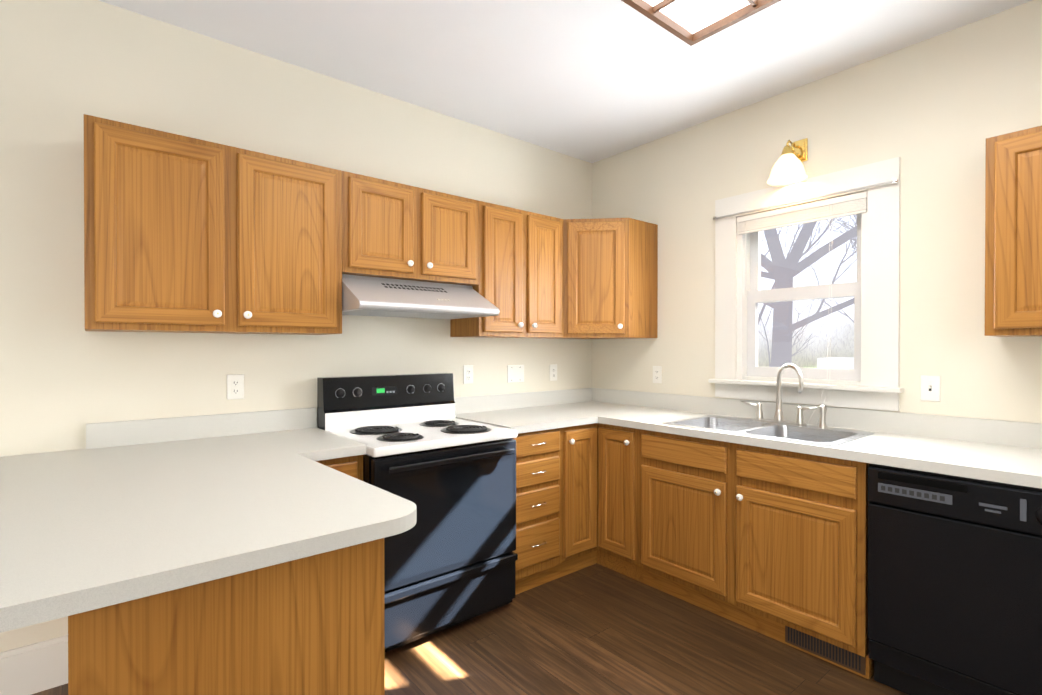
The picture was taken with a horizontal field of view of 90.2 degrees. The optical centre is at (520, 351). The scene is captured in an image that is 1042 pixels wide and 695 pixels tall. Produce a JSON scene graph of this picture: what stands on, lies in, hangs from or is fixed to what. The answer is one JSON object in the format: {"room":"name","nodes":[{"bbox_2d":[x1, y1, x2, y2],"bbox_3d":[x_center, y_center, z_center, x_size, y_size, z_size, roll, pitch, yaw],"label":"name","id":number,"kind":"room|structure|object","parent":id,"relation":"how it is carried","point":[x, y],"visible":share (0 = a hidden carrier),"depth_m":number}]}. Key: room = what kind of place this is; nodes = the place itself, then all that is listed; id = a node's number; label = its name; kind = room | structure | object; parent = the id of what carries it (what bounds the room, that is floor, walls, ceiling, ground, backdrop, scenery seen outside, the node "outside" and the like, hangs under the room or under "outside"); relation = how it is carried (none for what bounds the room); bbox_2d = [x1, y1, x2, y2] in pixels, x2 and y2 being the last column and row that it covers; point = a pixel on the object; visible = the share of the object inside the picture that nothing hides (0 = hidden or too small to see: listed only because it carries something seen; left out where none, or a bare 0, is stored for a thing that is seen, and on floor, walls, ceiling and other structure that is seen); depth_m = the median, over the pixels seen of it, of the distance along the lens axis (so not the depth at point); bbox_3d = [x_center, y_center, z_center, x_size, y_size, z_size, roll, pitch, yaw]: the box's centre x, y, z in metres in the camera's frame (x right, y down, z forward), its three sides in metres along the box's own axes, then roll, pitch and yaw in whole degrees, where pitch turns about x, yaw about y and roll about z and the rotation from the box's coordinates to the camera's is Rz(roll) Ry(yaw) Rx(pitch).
{"room":"kitchen","nodes":[
{"label":"kitchen","id":0,"kind":"room"},
{"bbox_2d":[0,0,591,651],"bbox_3d":[-1.760,-0.058,2.201,6.200,2.726,0.200,0,0,-40],"label":"wall","id":1,"kind":"structure","parent":0,"point":[64,374],"depth_m":2.29},
{"bbox_2d":[0,635,67,694],"bbox_3d":[-2.916,1.219,1.115,3.005,0.185,0.016,0,0,-40],"label":"baseboard","id":2,"kind":"structure","parent":1,"relation":"attached to","point":[30,669],"depth_m":1.98},
{"bbox_2d":[84,114,347,334],"bbox_3d":[-1.286,-0.463,2.247,0.924,0.763,0.324,0,0,-40],"label":"upper cabinet","id":3,"kind":"object","parent":1,"relation":"attached to","point":[184,234],"depth_m":2.07},
{"bbox_2d":[227,374,243,399],"bbox_3d":[-1.331,0.166,2.421,0.072,0.116,0.008,0,0,-40],"label":"electrical outlet plate","id":4,"kind":"object","parent":1,"relation":"attached to","point":[235,385],"depth_m":2.42},
{"bbox_2d":[86,388,591,446],"bbox_3d":[-0.596,0.336,3.018,2.963,0.100,0.020,0,0,-40],"label":"backsplash","id":5,"kind":"structure","parent":1,"relation":"attached to","point":[120,433],"depth_m":2.42},
{"bbox_2d":[348,172,483,285],"bbox_3d":[-0.629,-0.611,2.788,0.776,0.473,0.324,0,0,-40],"label":"upper cabinet","id":6,"kind":"object","parent":1,"relation":"attached to","point":[396,230],"depth_m":2.65},
{"bbox_2d":[342,274,499,318],"bbox_3d":[-0.571,-0.280,2.721,0.770,0.182,0.501,0,0,-40],"label":"range hood","id":7,"kind":"object","parent":1,"relation":"attached to","point":[373,296],"visible":1,"depth_m":2.58},
{"bbox_2d":[463,365,472,383],"bbox_3d":[-0.329,0.147,3.247,0.072,0.116,0.008,0,0,-40],"label":"electrical outlet plate","id":8,"kind":"object","parent":1,"relation":"attached to","point":[467,369],"depth_m":3.24},
{"bbox_2d":[450,202,563,338],"bbox_3d":[-0.073,-0.469,3.247,0.660,0.763,0.324,0,0,-40],"label":"upper cabinet","id":9,"kind":"object","parent":1,"relation":"attached to","point":[524,250],"depth_m":3.11},
{"bbox_2d":[507,365,523,382],"bbox_3d":[-0.035,0.152,3.490,0.144,0.116,0.007,0,0,-40],"label":"electrical outlet plate","id":10,"kind":"object","parent":1,"relation":"attached to","point":[515,373],"depth_m":3.48},
{"bbox_2d":[550,364,556,380],"bbox_3d":[0.232,0.154,3.709,0.072,0.116,0.008,0,0,-40],"label":"electrical outlet plate","id":11,"kind":"object","parent":1,"relation":"attached to","point":[553,368],"depth_m":3.71},
{"bbox_2d":[31,563,907,694],"bbox_3d":[0.148,1.349,-0.105,6.200,0.060,6.200,0,0,-40],"label":"floor","id":12,"kind":"structure","parent":0,"point":[596,629],"depth_m":2.23},
{"bbox_2d":[68,539,384,694],"bbox_3d":[-0.847,0.872,1.432,0.577,0.876,0.933,0,0,-40],"label":"base cabinet","id":13,"kind":"object","parent":12,"relation":"on","point":[309,626],"depth_m":1.07},
{"bbox_2d":[0,427,416,632],"bbox_3d":[-0.998,0.413,1.674,1.166,0.038,1.583,0,0,-40],"label":"countertop","id":14,"kind":"structure","parent":13,"relation":"on","point":[83,531],"depth_m":1.25},
{"bbox_2d":[317,373,517,651],"bbox_3d":[-0.511,0.718,2.601,0.756,1.168,0.730,0,0,-40],"label":"range","id":15,"kind":"object","parent":12,"relation":"on","point":[450,557],"visible":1,"depth_m":2.41},
{"bbox_2d":[512,435,563,594],"bbox_3d":[-0.113,0.862,3.025,0.388,0.876,0.629,0,0,-40],"label":"base cabinet","id":16,"kind":"object","parent":12,"relation":"on","point":[539,466],"depth_m":2.80},
{"bbox_2d":[564,447,647,584],"bbox_3d":[0.257,0.861,3.134,0.322,0.876,0.932,0,0,-40],"label":"base cabinet","id":17,"kind":"object","parent":12,"relation":"on","point":[606,498],"depth_m":2.98},
{"bbox_2d":[455,403,1041,510],"bbox_3d":[1.121,0.410,2.245,1.298,0.038,3.398,0,0,-40],"label":"countertop","id":18,"kind":"structure","parent":17,"relation":"on","point":[618,430],"depth_m":2.35},
{"bbox_2d":[660,415,875,446],"bbox_3d":[1.204,0.470,2.613,0.525,0.170,0.850,0,0,-40],"label":"sink","id":19,"kind":"object","parent":18,"relation":"in","point":[826,436],"depth_m":2.64},
{"bbox_2d":[752,363,827,426],"bbox_3d":[1.379,0.225,2.705,0.123,0.326,0.369,0,0,-40],"label":"faucet","id":20,"kind":"object","parent":18,"relation":"on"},
{"bbox_2d":[648,463,703,586],"bbox_3d":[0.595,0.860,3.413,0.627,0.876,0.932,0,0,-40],"label":"door","id":21,"kind":"structure","parent":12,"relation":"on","point":[675,498],"depth_m":2.69},
{"bbox_2d":[785,626,865,674],"bbox_3d":[1.275,1.250,2.190,0.005,0.086,0.310,0,0,-40],"label":"floor vent","id":22,"kind":"object","parent":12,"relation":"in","point":[832,653],"visible":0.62,"depth_m":2.18},
{"bbox_2d":[868,463,1041,694],"bbox_3d":[1.748,0.870,1.951,0.651,0.863,0.610,0,0,-40],"label":"dishwasher","id":23,"kind":"object","parent":12,"relation":"on","point":[954,585],"visible":0.98,"depth_m":1.80},
{"bbox_2d":[99,0,1031,162],"bbox_3d":[0.148,-1.438,-0.122,6.200,0.060,6.200,0,0,-40],"label":"ceiling","id":24,"kind":"structure","parent":0,"point":[591,81],"depth_m":2.46},
{"bbox_2d":[621,0,780,45],"bbox_3d":[0.665,-1.373,1.450,1.172,0.083,1.172,0,0,-40],"label":"flush-mount light","id":25,"kind":"object","parent":24,"relation":"attached to","point":[690,22],"visible":1,"depth_m":2.09},
{"bbox_2d":[592,0,1041,423],"bbox_3d":[2.527,-0.056,1.718,0.200,2.726,6.000,0,0,-40],"label":"wall","id":26,"kind":"structure","parent":0,"point":[933,113],"depth_m":2.43},
{"bbox_2d":[556,218,657,338],"bbox_3d":[0.500,-0.471,3.542,0.598,0.763,0.598,0,0,-40],"label":"upper cabinet","id":27,"kind":"object","parent":26,"relation":"attached to","point":[611,264],"depth_m":3.32},
{"bbox_2d":[653,366,661,382],"bbox_3d":[0.919,0.159,3.505,0.008,0.116,0.072,0,0,-40],"label":"electrical outlet plate","id":28,"kind":"object","parent":26,"relation":"attached to","point":[657,370],"depth_m":3.50},
{"bbox_2d":[767,138,807,185],"bbox_3d":[1.410,-1.017,2.742,0.212,0.234,0.196,0,0,-40],"label":"light","id":29,"kind":"object","parent":26,"relation":"attached to","point":[788,168],"visible":1,"depth_m":2.73},
{"bbox_2d":[708,157,904,424],"bbox_3d":[1.516,-0.269,2.832,0.261,1.290,0.973,0,0,-40],"label":"window","id":30,"kind":"structure","parent":26,"relation":"in","point":[868,195],"depth_m":2.73},
{"bbox_2d":[592,388,1041,446],"bbox_3d":[1.620,0.338,2.643,0.020,0.100,3.378,0,0,-40],"label":"backsplash","id":31,"kind":"structure","parent":26,"relation":"attached to","point":[1015,434],"depth_m":2.49},
{"bbox_2d":[920,375,939,401],"bbox_3d":[1.858,0.170,2.358,0.018,0.116,0.072,0,0,-40],"label":"electrical outlet plate","id":32,"kind":"object","parent":26,"relation":"attached to","point":[930,388],"depth_m":2.36},
{"bbox_2d":[985,126,1041,336],"bbox_3d":[2.136,-0.434,1.774,0.324,0.752,0.787,0,0,-40],"label":"upper cabinet","id":33,"kind":"object","parent":26,"relation":"attached to","point":[1013,161],"depth_m":1.91},
{"label":"outside","id":34,"kind":"structure","parent":0,"visible":0},
{"bbox_2d":[758,215,856,367],"bbox_3d":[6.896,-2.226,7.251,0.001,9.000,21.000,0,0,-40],"label":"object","id":35,"kind":"object","parent":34,"point":[808,330],"depth_m":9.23},
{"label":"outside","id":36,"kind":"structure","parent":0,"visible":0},
{"bbox_2d":[758,214,856,368],"bbox_3d":[4.938,-3.299,7.739,5.732,10.144,11.566,0,0,-40],"label":"trees","id":37,"kind":"object","parent":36,"point":[790,259],"depth_m":7.65}
]}

